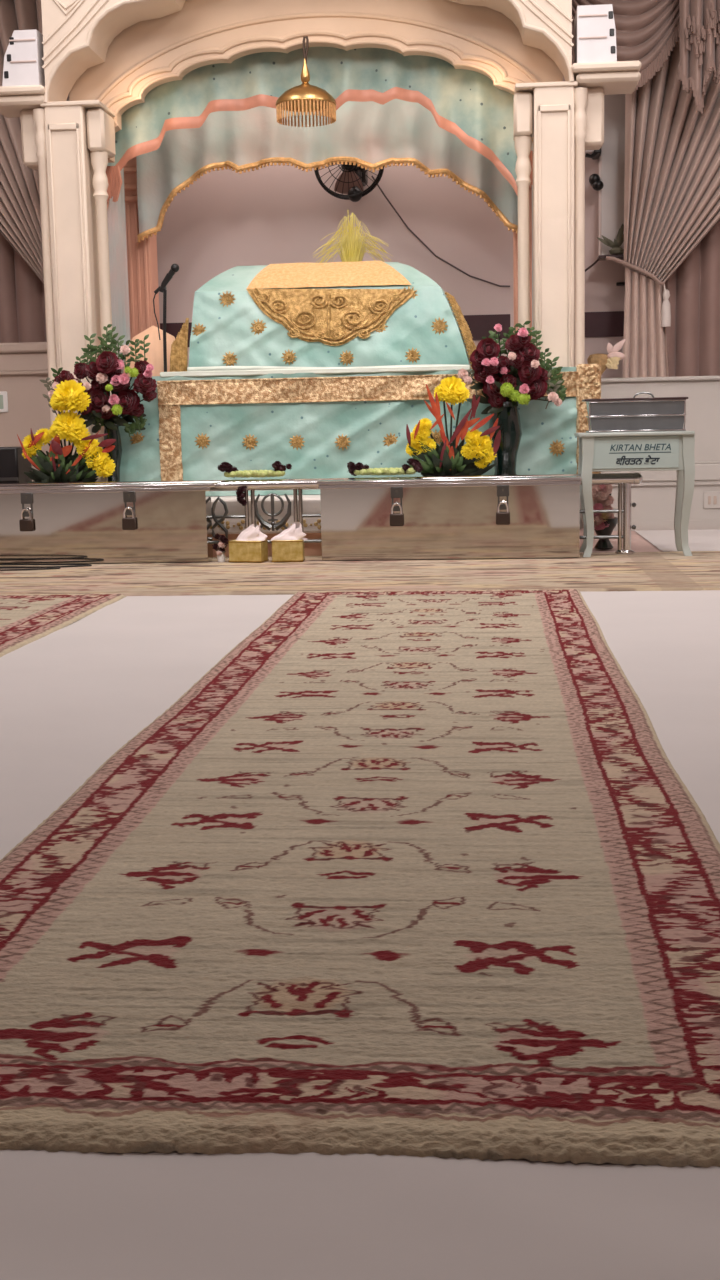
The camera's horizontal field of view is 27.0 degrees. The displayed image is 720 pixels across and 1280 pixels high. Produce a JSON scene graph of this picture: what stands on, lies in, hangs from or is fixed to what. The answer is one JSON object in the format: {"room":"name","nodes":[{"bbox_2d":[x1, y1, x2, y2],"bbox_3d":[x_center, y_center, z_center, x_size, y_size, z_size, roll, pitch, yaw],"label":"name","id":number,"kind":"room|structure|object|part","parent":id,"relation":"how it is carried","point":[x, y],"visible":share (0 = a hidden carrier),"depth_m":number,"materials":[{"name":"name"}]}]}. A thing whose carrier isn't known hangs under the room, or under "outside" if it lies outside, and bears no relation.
{"room":"house of worship","nodes":[
{"label":"house of worship","id":0,"kind":"room"},
{"bbox_2d":[0,0,43,283],"bbox_3d":[-3.136,-3.543,10.896,2.100,2.774,0.245,0,8,5],"label":"curtain","id":1,"kind":"object","parent":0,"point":[20,216],"visible":0.36,"depth_m":10.81,"materials":[{"name":"fabric"}]},
{"bbox_2d":[0,374,50,480],"bbox_3d":[-3.232,-1.408,11.039,2.052,1.363,0.120,0,8,5],"label":"wall","id":2,"kind":"structure","parent":0,"point":[28,409],"depth_m":10.87,"materials":[{"name":"paint"}]},
{"bbox_2d":[0,391,7,411],"bbox_3d":[-2.622,-1.724,10.868,0.140,0.150,0.021,0,8,5],"label":"wall panel","id":3,"kind":"object","parent":2,"relation":"attached to","point":[3,394],"visible":1,"depth_m":10.86,"materials":[{"name":"white metal"}]},
{"bbox_2d":[0,342,47,374],"bbox_3d":[-3.193,-2.075,11.253,2.102,0.225,0.860,0,8,5],"label":"trim","id":4,"kind":"structure","parent":2,"relation":"attached to","point":[26,358],"depth_m":10.79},
{"bbox_2d":[0,233,46,342],"bbox_3d":[-3.216,-3.581,11.166,1.993,2.774,0.081,0,8,5],"label":"panel","id":5,"kind":"object","parent":4,"relation":"on","point":[22,299],"visible":0.17,"depth_m":11.24,"materials":[{"name":"fabric"}]},
{"bbox_2d":[67,33,638,505],"bbox_3d":[0.274,-3.319,11.410,9.200,4.900,0.100,0,8,5],"label":"wall","id":6,"kind":"structure","parent":0,"point":[227,219],"depth_m":11.41,"materials":[{"name":"pink paint"}]},
{"bbox_2d":[160,311,623,346],"bbox_3d":[-0.648,-2.371,11.571,5.920,0.187,0.012,0,8,5],"label":"trim","id":7,"kind":"structure","parent":6,"relation":"attached to","point":[597,324],"depth_m":11.40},
{"bbox_2d":[314,162,509,286],"bbox_3d":[0.486,-3.206,11.133,1.626,1.165,0.432,0,8,5],"label":"wall fan","id":8,"kind":"object","parent":6,"relation":"attached to","point":[351,182],"visible":0.41,"depth_m":11.03,"materials":[{"name":"black plastic"}]},
{"bbox_3d":[-0.077,-3.507,11.051,0.146,0.150,0.234,0,8,5],"label":"motor","id":9,"kind":"part","parent":8,"relation":"part of","materials":[{"name":"black plastic"}]},
{"bbox_3d":[0.696,-3.064,11.306,1.233,0.826,0.167,-2,8,-6],"label":"power cord","id":10,"kind":"part","parent":8,"relation":"part of","materials":[{"name":"grey plastic"}]},
{"bbox_2d":[510,274,513,331],"bbox_3d":[1.167,-2.522,11.390,0.050,0.507,0.016,0,8,5],"label":"trim","id":11,"kind":"structure","parent":6,"relation":"attached to","point":[511,275],"depth_m":11.38,"materials":[{"name":"pink paint"}]},
{"bbox_2d":[585,148,600,159],"bbox_3d":[1.704,-3.596,11.027,0.120,0.144,0.310,0,8,5],"label":"wall bracket","id":12,"kind":"object","parent":6,"relation":"attached to","point":[594,154],"visible":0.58,"depth_m":10.91,"materials":[{"name":"black plastic"}]},
{"bbox_2d":[589,174,603,190],"bbox_3d":[1.739,-3.369,11.082,0.108,0.124,0.271,0,8,5],"label":"security camera","id":13,"kind":"object","parent":6,"relation":"attached to","point":[594,179],"visible":1,"depth_m":10.97,"materials":[{"name":"black plastic"}]},
{"bbox_2d":[585,254,623,271],"bbox_3d":[1.784,-2.776,11.076,0.344,0.102,0.263,0,8,5],"label":"wall shelf","id":14,"kind":"object","parent":6,"relation":"attached to","point":[600,257],"visible":0.55,"depth_m":10.95,"materials":[{"name":"grey"}]},
{"bbox_2d":[597,224,623,254],"bbox_3d":[1.853,-2.939,10.994,0.236,0.214,0.120,0,8,5],"label":"shelf plant","id":15,"kind":"object","parent":14,"relation":"on","point":[616,249],"visible":0.97,"depth_m":10.97,"materials":[{"name":"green plant"}]},
{"bbox_3d":[1.885,-2.855,11.003,0.120,0.045,0.120,0,8,5],"label":"pot","id":16,"kind":"part","parent":15,"relation":"part of","materials":[{"name":"ceramic"}]},
{"bbox_2d":[598,94,624,255],"bbox_3d":[2.208,-3.647,11.042,0.878,1.623,0.200,0,8,5],"label":"trim","id":17,"kind":"structure","parent":6,"relation":"attached to","point":[612,156],"depth_m":11.00,"materials":[{"name":"white paint"}]},
{"bbox_2d":[616,282,624,285],"bbox_3d":[1.968,-2.680,11.290,0.075,0.024,0.030,0,8,5],"label":"wall slot","id":18,"kind":"object","parent":6,"relation":"attached to","point":[617,283],"visible":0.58,"depth_m":11.28,"materials":[{"name":"black plastic"}]},
{"bbox_2d":[594,517,617,549],"bbox_3d":[1.498,-0.654,9.208,0.180,0.190,0.180,0,8,5],"label":"vase","id":19,"kind":"object","parent":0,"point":[602,525],"depth_m":9.15,"materials":[{"name":"glass"}]},
{"bbox_2d":[580,526,662,552],"bbox_3d":[-0.351,0.292,3.978,9.000,0.100,15.700,0,8,5],"label":"floor","id":20,"kind":"structure","parent":0,"point":[638,543],"depth_m":9.60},
{"bbox_2d":[0,590,719,1279],"bbox_3d":[-0.444,0.386,2.915,8.400,0.015,8.560,0,8,5],"label":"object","id":21,"kind":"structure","parent":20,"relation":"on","point":[71,697],"depth_m":1.59,"materials":[{"name":"white fabric"}]},
{"bbox_2d":[0,593,126,656],"bbox_3d":[-2.004,0.180,4.517,1.349,0.022,5.457,0,8,5],"label":"carpet","id":22,"kind":"object","parent":21,"relation":"on","point":[25,619],"visible":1,"depth_m":6.43,"materials":[{"name":"carpet"}]},
{"bbox_2d":[0,588,719,1166],"bbox_3d":[0.129,0.164,4.330,1.349,0.022,5.457,0,8,5],"label":"carpet","id":23,"kind":"object","parent":21,"relation":"on","point":[420,873],"visible":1,"depth_m":2.39,"materials":[{"name":"carpet"}]},
{"bbox_2d":[0,551,719,595],"bbox_3d":[-0.771,-0.364,8.118,7.050,0.022,1.980,0,8,5],"label":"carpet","id":24,"kind":"object","parent":20,"relation":"on","point":[606,571],"depth_m":7.82,"materials":[{"name":"carpet"}]},
{"bbox_3d":[-2.286,-0.415,8.637,1.468,0.010,0.368,0,8,5],"label":"cable coil","id":25,"kind":"part","parent":24,"relation":"part of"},
{"bbox_2d":[0,482,220,563],"bbox_3d":[-1.692,-0.686,8.845,1.745,0.455,0.196,0,8,5],"label":"box","id":26,"kind":"object","parent":24,"relation":"on","point":[74,523],"visible":1,"depth_m":8.75,"materials":[{"name":"silver metal"}]},
{"bbox_2d":[19,508,33,530],"bbox_3d":[-1.950,-0.704,8.766,0.080,0.137,0.026,0,8,5],"label":"padlock","id":27,"kind":"object","parent":26,"relation":"hanging from","point":[25,524],"visible":1,"depth_m":8.76,"materials":[{"name":"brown metal"}]},
{"bbox_3d":[-1.696,-0.889,8.817,1.745,0.044,0.192,0,8,5],"label":"lid","id":28,"kind":"part","parent":26,"relation":"part of","materials":[{"name":"silver metal"}]},
{"bbox_2d":[122,506,135,529],"bbox_3d":[-1.342,-0.708,8.713,0.080,0.137,0.026,0,8,5],"label":"padlock","id":29,"kind":"object","parent":26,"relation":"hanging from","point":[127,523],"visible":1,"depth_m":8.70,"materials":[{"name":"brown metal"}]},
{"bbox_2d":[212,533,228,561],"bbox_3d":[-0.810,-0.539,8.749,0.099,0.167,0.076,0,8,5],"label":"posy","id":30,"kind":"object","parent":24,"relation":"on","point":[223,541],"visible":1,"depth_m":8.73,"materials":[{"name":"red plant"}]},
{"bbox_2d":[217,552,224,561],"bbox_3d":[-0.811,-0.487,8.763,0.050,0.060,0.050,0,8,5],"label":"cup","id":31,"kind":"object","parent":24,"relation":"on","point":[220,555],"depth_m":8.74,"materials":[{"name":"white ceramic"}]},
{"bbox_2d":[228,522,268,562],"bbox_3d":[-0.641,-0.570,8.710,0.224,0.232,0.119,1,9,17],"label":"tissue box","id":32,"kind":"object","parent":24,"relation":"on","point":[251,545],"visible":1,"depth_m":8.67,"materials":[{"name":"gold metal"}]},
{"bbox_3d":[-0.649,-0.518,8.720,0.205,0.119,0.119,1,9,17],"label":"edge trim","id":33,"kind":"part","parent":32,"relation":"part of","materials":[{"name":"gold metal"}]},
{"bbox_2d":[270,522,306,561],"bbox_3d":[-0.410,-0.570,8.693,0.220,0.228,0.119,-1,8,3],"label":"tissue box","id":34,"kind":"object","parent":24,"relation":"on","point":[287,546],"visible":1,"depth_m":8.65,"materials":[{"name":"gold metal"}]},
{"bbox_3d":[-0.416,-0.520,8.701,0.183,0.119,0.119,-1,8,3],"label":"edge trim","id":35,"kind":"part","parent":34,"relation":"part of","materials":[{"name":"gold metal"}]},
{"bbox_2d":[0,472,642,553],"bbox_3d":[-1.029,-0.721,8.971,5.372,0.470,0.094,0,8,5],"label":"steel railing","id":36,"kind":"object","parent":24,"relation":"on","point":[625,479],"visible":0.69,"depth_m":8.87,"materials":[{"name":"silver metal"}]},
{"bbox_2d":[236,487,246,505],"bbox_3d":[-0.710,-0.851,8.873,0.062,0.114,0.090,-6,9,-29],"label":"strand","id":37,"kind":"object","parent":36,"relation":"hanging from","point":[240,493],"visible":1,"depth_m":8.85,"materials":[{"name":"plant"}]},
{"bbox_3d":[-0.674,-0.744,8.937,0.026,0.317,0.026,0,8,5],"label":"post","id":38,"kind":"part","parent":36,"relation":"part of","materials":[{"name":"metal"}]},
{"bbox_3d":[-0.635,-0.744,8.933,0.026,0.317,0.026,0,8,5],"label":"post","id":39,"kind":"part","parent":36,"relation":"part of","materials":[{"name":"metal"}]},
{"bbox_2d":[217,461,291,477],"bbox_3d":[-0.625,-1.010,8.886,0.451,0.098,0.099,0,8,5],"label":"garland","id":40,"kind":"object","parent":36,"relation":"on","point":[230,471],"visible":1,"depth_m":8.87},
{"bbox_3d":[-0.381,-0.746,8.911,0.026,0.317,0.026,0,8,5],"label":"post","id":41,"kind":"part","parent":36,"relation":"part of","materials":[{"name":"metal"}]},
{"bbox_3d":[-0.351,-0.746,8.908,0.026,0.317,0.026,0,8,5],"label":"post","id":42,"kind":"part","parent":36,"relation":"part of","materials":[{"name":"metal"}]},
{"bbox_3d":[-0.988,-0.918,8.938,5.282,0.072,0.072,0,8,5],"label":"rail","id":43,"kind":"part","parent":36,"relation":"part of","materials":[{"name":"silver metal"}]},
{"bbox_2d":[347,458,422,475],"bbox_3d":[0.147,-1.017,8.824,0.451,0.101,0.103,0,8,5],"label":"garland","id":44,"kind":"object","parent":36,"relation":"on","point":[358,469],"visible":1,"depth_m":8.81},
{"bbox_3d":[1.517,-0.712,8.751,0.052,0.414,0.051,0,8,5],"label":"post","id":45,"kind":"part","parent":36,"relation":"part of","materials":[{"name":"metal"}]},
{"bbox_3d":[1.557,-0.712,8.748,0.096,0.414,0.094,0,8,5],"label":"post","id":46,"kind":"part","parent":36,"relation":"part of","materials":[{"name":"silver metal"}]},
{"bbox_2d":[316,476,581,559],"bbox_3d":[0.513,-0.702,8.651,1.508,0.455,0.196,0,8,5],"label":"box","id":47,"kind":"object","parent":24,"relation":"on","point":[445,518],"visible":1,"depth_m":8.57,"materials":[{"name":"silver"}]},
{"bbox_2d":[390,502,403,525],"bbox_3d":[0.210,-0.720,8.576,0.080,0.137,0.026,0,8,5],"label":"padlock","id":48,"kind":"object","parent":47,"relation":"hanging from","point":[395,519],"visible":1,"depth_m":8.57,"materials":[{"name":"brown metal"}]},
{"bbox_3d":[0.509,-0.906,8.624,1.508,0.044,0.192,0,8,5],"label":"lid","id":49,"kind":"part","parent":47,"relation":"part of","materials":[{"name":"silver metal"}]},
{"bbox_2d":[496,501,509,524],"bbox_3d":[0.812,-0.724,8.524,0.080,0.137,0.026,0,8,5],"label":"padlock","id":50,"kind":"object","parent":47,"relation":"hanging from","point":[502,518],"visible":1,"depth_m":8.52,"materials":[{"name":"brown metal"}]},
{"bbox_2d":[574,431,694,556],"bbox_3d":[1.584,-0.852,8.700,0.654,0.705,0.410,0,8,5],"label":"side table","id":51,"kind":"object","parent":24,"relation":"on","point":[658,450],"visible":1,"depth_m":8.50,"materials":[{"name":"paint"}]},
{"bbox_3d":[1.329,-0.861,8.878,0.072,0.683,0.072,0,8,5],"label":"leg","id":52,"kind":"part","parent":51,"relation":"part of","materials":[{"name":"paint"}]},
{"bbox_3d":[1.302,-0.817,8.574,0.072,0.683,0.072,0,8,5],"label":"leg","id":53,"kind":"part","parent":51,"relation":"part of","materials":[{"name":"paint"}]},
{"bbox_2d":[582,392,687,432],"bbox_3d":[1.573,-1.309,8.609,0.578,0.224,0.284,0,8,5],"label":"case","id":54,"kind":"object","parent":51,"relation":"on","point":[633,414],"visible":1,"depth_m":8.48,"materials":[{"name":"metal"}]},
{"bbox_3d":[1.571,-1.379,8.598,0.578,0.012,0.284,0,8,5],"label":"lid","id":55,"kind":"part","parent":54,"relation":"part of","materials":[{"name":"grey metal"}]},
{"bbox_3d":[1.610,-1.390,8.512,0.120,0.038,0.010,0,8,5],"label":"handle","id":56,"kind":"part","parent":54,"relation":"part of","materials":[{"name":"silver metal"}]},
{"bbox_3d":[1.559,-1.062,8.495,0.486,0.178,0.006,0,8,5],"label":"sign panel","id":57,"kind":"part","parent":51,"relation":"part of","materials":[{"name":"white wood"}]},
{"bbox_3d":[1.887,-0.865,8.829,0.072,0.683,0.072,0,8,5],"label":"leg","id":58,"kind":"part","parent":51,"relation":"part of","materials":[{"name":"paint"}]},
{"bbox_3d":[1.861,-0.821,8.525,0.072,0.683,0.072,0,8,5],"label":"leg","id":59,"kind":"part","parent":51,"relation":"part of","materials":[{"name":"paint"}]},
{"bbox_2d":[211,494,582,556],"bbox_3d":[-0.678,-0.855,10.361,4.250,0.360,2.540,0,8,5],"label":"dais","id":60,"kind":"object","parent":20,"relation":"on","point":[311,503],"visible":0.08,"depth_m":9.10,"materials":[{"name":"white fabric"}]},
{"bbox_2d":[0,446,31,483],"bbox_3d":[-2.411,-1.053,9.534,0.580,0.338,0.310,0,8,5],"label":"amplifier","id":61,"kind":"object","parent":60,"relation":"on","point":[13,465],"visible":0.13,"depth_m":9.37,"materials":[{"name":"black plastic"}]},
{"bbox_3d":[-2.423,-0.983,9.393,0.580,0.060,0.010,0,8,5],"label":"trim","id":62,"kind":"part","parent":61,"relation":"part of","materials":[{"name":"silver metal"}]},
{"bbox_2d":[17,380,115,482],"bbox_3d":[-1.770,-1.217,9.177,0.619,0.738,0.295,0,8,5],"label":"flower arrangement","id":63,"kind":"object","parent":60,"relation":"on","point":[59,465],"visible":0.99,"depth_m":9.10,"materials":[{"name":"yellow plant"}]},
{"bbox_2d":[40,324,156,481],"bbox_3d":[-1.609,-1.409,9.299,0.743,1.077,0.342,0,8,5],"label":"flower bouquet","id":64,"kind":"object","parent":60,"relation":"on","point":[104,371],"visible":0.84,"depth_m":9.24,"materials":[{"name":"red plant"}]},
{"bbox_2d":[124,326,174,376],"bbox_3d":[-1.364,-1.541,10.057,0.452,1.112,0.354,0,8,5],"label":"bolster","id":65,"kind":"object","parent":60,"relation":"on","point":[154,355],"visible":0.13,"depth_m":9.88,"materials":[{"name":"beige fabric"}]},
{"bbox_2d":[153,264,178,371],"bbox_3d":[-1.234,-1.676,9.701,0.187,1.476,0.120,0,8,5],"label":"microphone stand","id":66,"kind":"object","parent":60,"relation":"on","point":[174,267],"visible":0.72,"depth_m":9.62,"materials":[{"name":"black metal"}]},
{"bbox_3d":[-0.809,-0.697,9.114,4.115,0.066,0.014,0,8,5],"label":"floral trim","id":67,"kind":"part","parent":60,"relation":"part of","materials":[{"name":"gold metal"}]},
{"bbox_2d":[0,0,640,481],"bbox_3d":[-0.276,-3.032,10.095,4.134,4.010,1.870,0,8,5],"label":"archway","id":68,"kind":"object","parent":60,"relation":"on","point":[107,55],"visible":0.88,"depth_m":9.62,"materials":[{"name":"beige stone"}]},
{"bbox_2d":[2,29,44,86],"bbox_3d":[-2.133,-3.687,9.603,0.239,0.337,0.328,0,8,5],"label":"speaker","id":69,"kind":"object","parent":68,"relation":"on","point":[23,62],"visible":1,"depth_m":9.45},
{"bbox_2d":[275,36,336,126],"bbox_3d":[-0.353,-3.623,9.685,0.396,0.526,0.396,0,8,5],"label":"pendant lamp","id":70,"kind":"object","parent":68,"relation":"hanging from","point":[305,97],"visible":1,"depth_m":9.62,"materials":[{"name":"gold metal"}]},
{"bbox_2d":[106,47,532,361],"bbox_3d":[-0.255,-3.058,10.337,2.990,2.190,0.742,0,8,5],"label":"canopy hangings","id":71,"kind":"object","parent":68,"relation":"attached to","point":[427,113],"visible":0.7,"depth_m":10.48,"materials":[{"name":"teal fabric"}]},
{"bbox_2d":[107,167,130,361],"bbox_3d":[-1.712,-2.953,10.479,0.060,2.000,0.500,0,8,5],"label":"drape","id":72,"kind":"object","parent":71,"relation":"hanging from","point":[116,215],"depth_m":10.52,"materials":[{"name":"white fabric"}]},
{"bbox_3d":[-0.327,-3.253,10.002,2.796,0.787,0.086,0,8,5],"label":"peach trim","id":73,"kind":"part","parent":71,"relation":"part of","materials":[{"name":"fabric"}]},
{"bbox_3d":[-0.215,-3.124,10.638,2.776,0.600,0.122,0,8,5],"label":"gold trim","id":74,"kind":"part","parent":71,"relation":"part of","materials":[{"name":"gold metal"}]},
{"bbox_2d":[532,132,532,338],"bbox_3d":[1.206,-2.974,10.223,0.060,2.000,0.500,0,8,5],"label":"drape","id":75,"kind":"object","parent":71,"relation":"hanging from","point":[532,132],"depth_m":10.38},
{"bbox_2d":[574,4,616,62],"bbox_3d":[1.458,-3.713,9.288,0.239,0.337,0.328,0,8,5],"label":"speaker","id":76,"kind":"object","parent":68,"relation":"on","point":[594,25],"visible":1,"depth_m":9.13},
{"bbox_2d":[313,213,391,262],"bbox_3d":[-0.059,-2.701,10.626,0.594,0.683,0.098,0,8,5],"label":"feather plume","id":77,"kind":"object","parent":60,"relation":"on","point":[351,252],"visible":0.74,"depth_m":10.60,"materials":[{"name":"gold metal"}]},
{"bbox_2d":[118,364,600,495],"bbox_3d":[-0.017,-1.316,9.448,3.030,0.783,0.255,0,8,5],"label":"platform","id":78,"kind":"object","parent":60,"relation":"on","point":[316,421],"visible":0.65,"depth_m":9.38,"materials":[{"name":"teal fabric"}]},
{"bbox_2d":[170,261,475,371],"bbox_3d":[-0.184,-1.761,10.032,2.044,1.504,0.884,0,8,5],"label":"cloth","id":79,"kind":"object","parent":78,"relation":"on","point":[286,315],"visible":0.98,"depth_m":9.62,"materials":[{"name":"teal fabric"}]},
{"bbox_3d":[-0.195,-2.075,9.613,1.084,0.381,0.090,0,8,5],"label":"gold panel","id":80,"kind":"part","parent":79,"relation":"part of","materials":[{"name":"gold metal"}]},
{"bbox_2d":[406,376,500,475],"bbox_3d":[0.558,-1.221,8.983,0.568,0.710,0.279,0,8,5],"label":"flower arrangement","id":81,"kind":"object","parent":60,"relation":"on","point":[472,458],"visible":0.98,"depth_m":8.90,"materials":[{"name":"yellow plant"}]},
{"bbox_2d":[428,475,469,475],"bbox_3d":[0.544,-0.933,9.037,0.265,0.125,0.259,0,8,5],"label":"basket","id":82,"kind":"object","parent":81,"relation":"on","point":[428,475],"depth_m":8.95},
{"bbox_2d":[458,321,566,474],"bbox_3d":[0.928,-1.395,9.018,0.588,1.029,0.417,3,9,26],"label":"flower bouquet","id":83,"kind":"object","parent":60,"relation":"on","point":[508,381],"visible":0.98,"depth_m":8.98,"materials":[{"name":"red plant"}]},
{"bbox_2d":[592,485,617,549],"bbox_3d":[1.486,-0.761,9.180,0.196,0.411,0.206,0,8,5],"label":"posy","id":84,"kind":"object","parent":20,"relation":"on","point":[604,523],"visible":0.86,"depth_m":9.11,"materials":[{"name":"pink plant"}]},
{"bbox_2d":[634,529,719,551],"bbox_3d":[3.073,-0.662,9.679,2.400,0.014,1.880,0,8,5],"label":"sheet","id":85,"kind":"object","parent":20,"relation":"on","point":[709,539],"visible":0.77,"depth_m":9.82,"materials":[{"name":"white fabric"}]},
{"bbox_2d":[572,0,719,113],"bbox_3d":[2.493,-4.196,10.178,2.446,1.240,0.398,0,8,5],"label":"swag valance","id":86,"kind":"object","parent":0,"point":[646,32],"visible":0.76,"depth_m":10.29,"materials":[{"name":"pink fabric"}]},
{"bbox_2d":[601,380,719,520],"bbox_3d":[3.223,-1.324,10.644,3.021,1.054,0.120,0,8,5],"label":"wall","id":87,"kind":"structure","parent":0,"point":[653,503],"depth_m":10.64,"materials":[{"name":"white paint"}]},
{"bbox_2d":[601,461,719,486],"bbox_3d":[3.219,-1.189,10.586,3.021,0.165,0.035,0,8,5],"label":"trim","id":88,"kind":"structure","parent":87,"relation":"attached to","point":[706,473],"depth_m":10.66,"materials":[{"name":"white wood"}]},
{"bbox_2d":[601,376,719,382],"bbox_3d":[3.223,-1.896,10.814,3.041,0.030,0.680,0,8,5],"label":"trim","id":89,"kind":"structure","parent":87,"relation":"on","point":[680,378],"depth_m":10.58,"materials":[{"name":"white wood"}]},
{"bbox_2d":[587,339,625,375],"bbox_3d":[1.747,-2.000,10.672,0.256,0.274,0.151,3,9,29],"label":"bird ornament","id":90,"kind":"object","parent":89,"relation":"on","point":[611,360],"visible":0.86,"depth_m":10.64,"materials":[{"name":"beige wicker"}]},
{"bbox_2d":[587,354,608,375],"bbox_3d":[1.703,-1.954,10.704,0.149,0.176,0.149,-4,9,-17],"label":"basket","id":91,"kind":"object","parent":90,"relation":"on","point":[602,359],"depth_m":10.64,"materials":[{"name":"wicker"}]},
{"bbox_2d":[606,27,719,377],"bbox_3d":[2.913,-3.456,10.634,2.326,3.112,0.261,0,8,5],"label":"curtain","id":92,"kind":"object","parent":89,"relation":"on","point":[672,185],"visible":0.83,"depth_m":10.70,"materials":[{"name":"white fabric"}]},
{"bbox_3d":[2.071,-2.299,10.874,0.332,0.788,0.068,0,8,5],"label":"panel","id":93,"kind":"part","parent":92,"relation":"part of","materials":[{"name":"pink fabric"}]},
{"bbox_3d":[2.976,-3.788,10.587,2.186,2.445,0.246,0,8,5],"label":"gathered panel","id":94,"kind":"part","parent":92,"relation":"part of","materials":[{"name":"pink fabric"}]},
{"bbox_2d":[639,220,719,376],"bbox_3d":[3.285,-3.539,10.812,2.494,3.212,0.091,0,8,5],"label":"curtain","id":95,"kind":"object","parent":89,"relation":"on","point":[693,336],"visible":0.21,"depth_m":11.03,"materials":[{"name":"fabric"}]},
{"bbox_2d":[613,520,719,530],"bbox_3d":[3.227,-0.828,10.648,3.021,0.070,0.015,0,8,5],"label":"baseboard","id":96,"kind":"structure","parent":87,"relation":"attached to","point":[668,524],"depth_m":10.73,"materials":[{"name":"white wood"}]},
{"bbox_2d":[703,491,719,508],"bbox_3d":[2.509,-0.997,10.684,0.120,0.120,0.015,0,8,5],"label":"wall socket","id":97,"kind":"object","parent":87,"relation":"attached to","point":[711,499],"visible":1,"depth_m":10.68,"materials":[{"name":"white plastic"}]}
]}

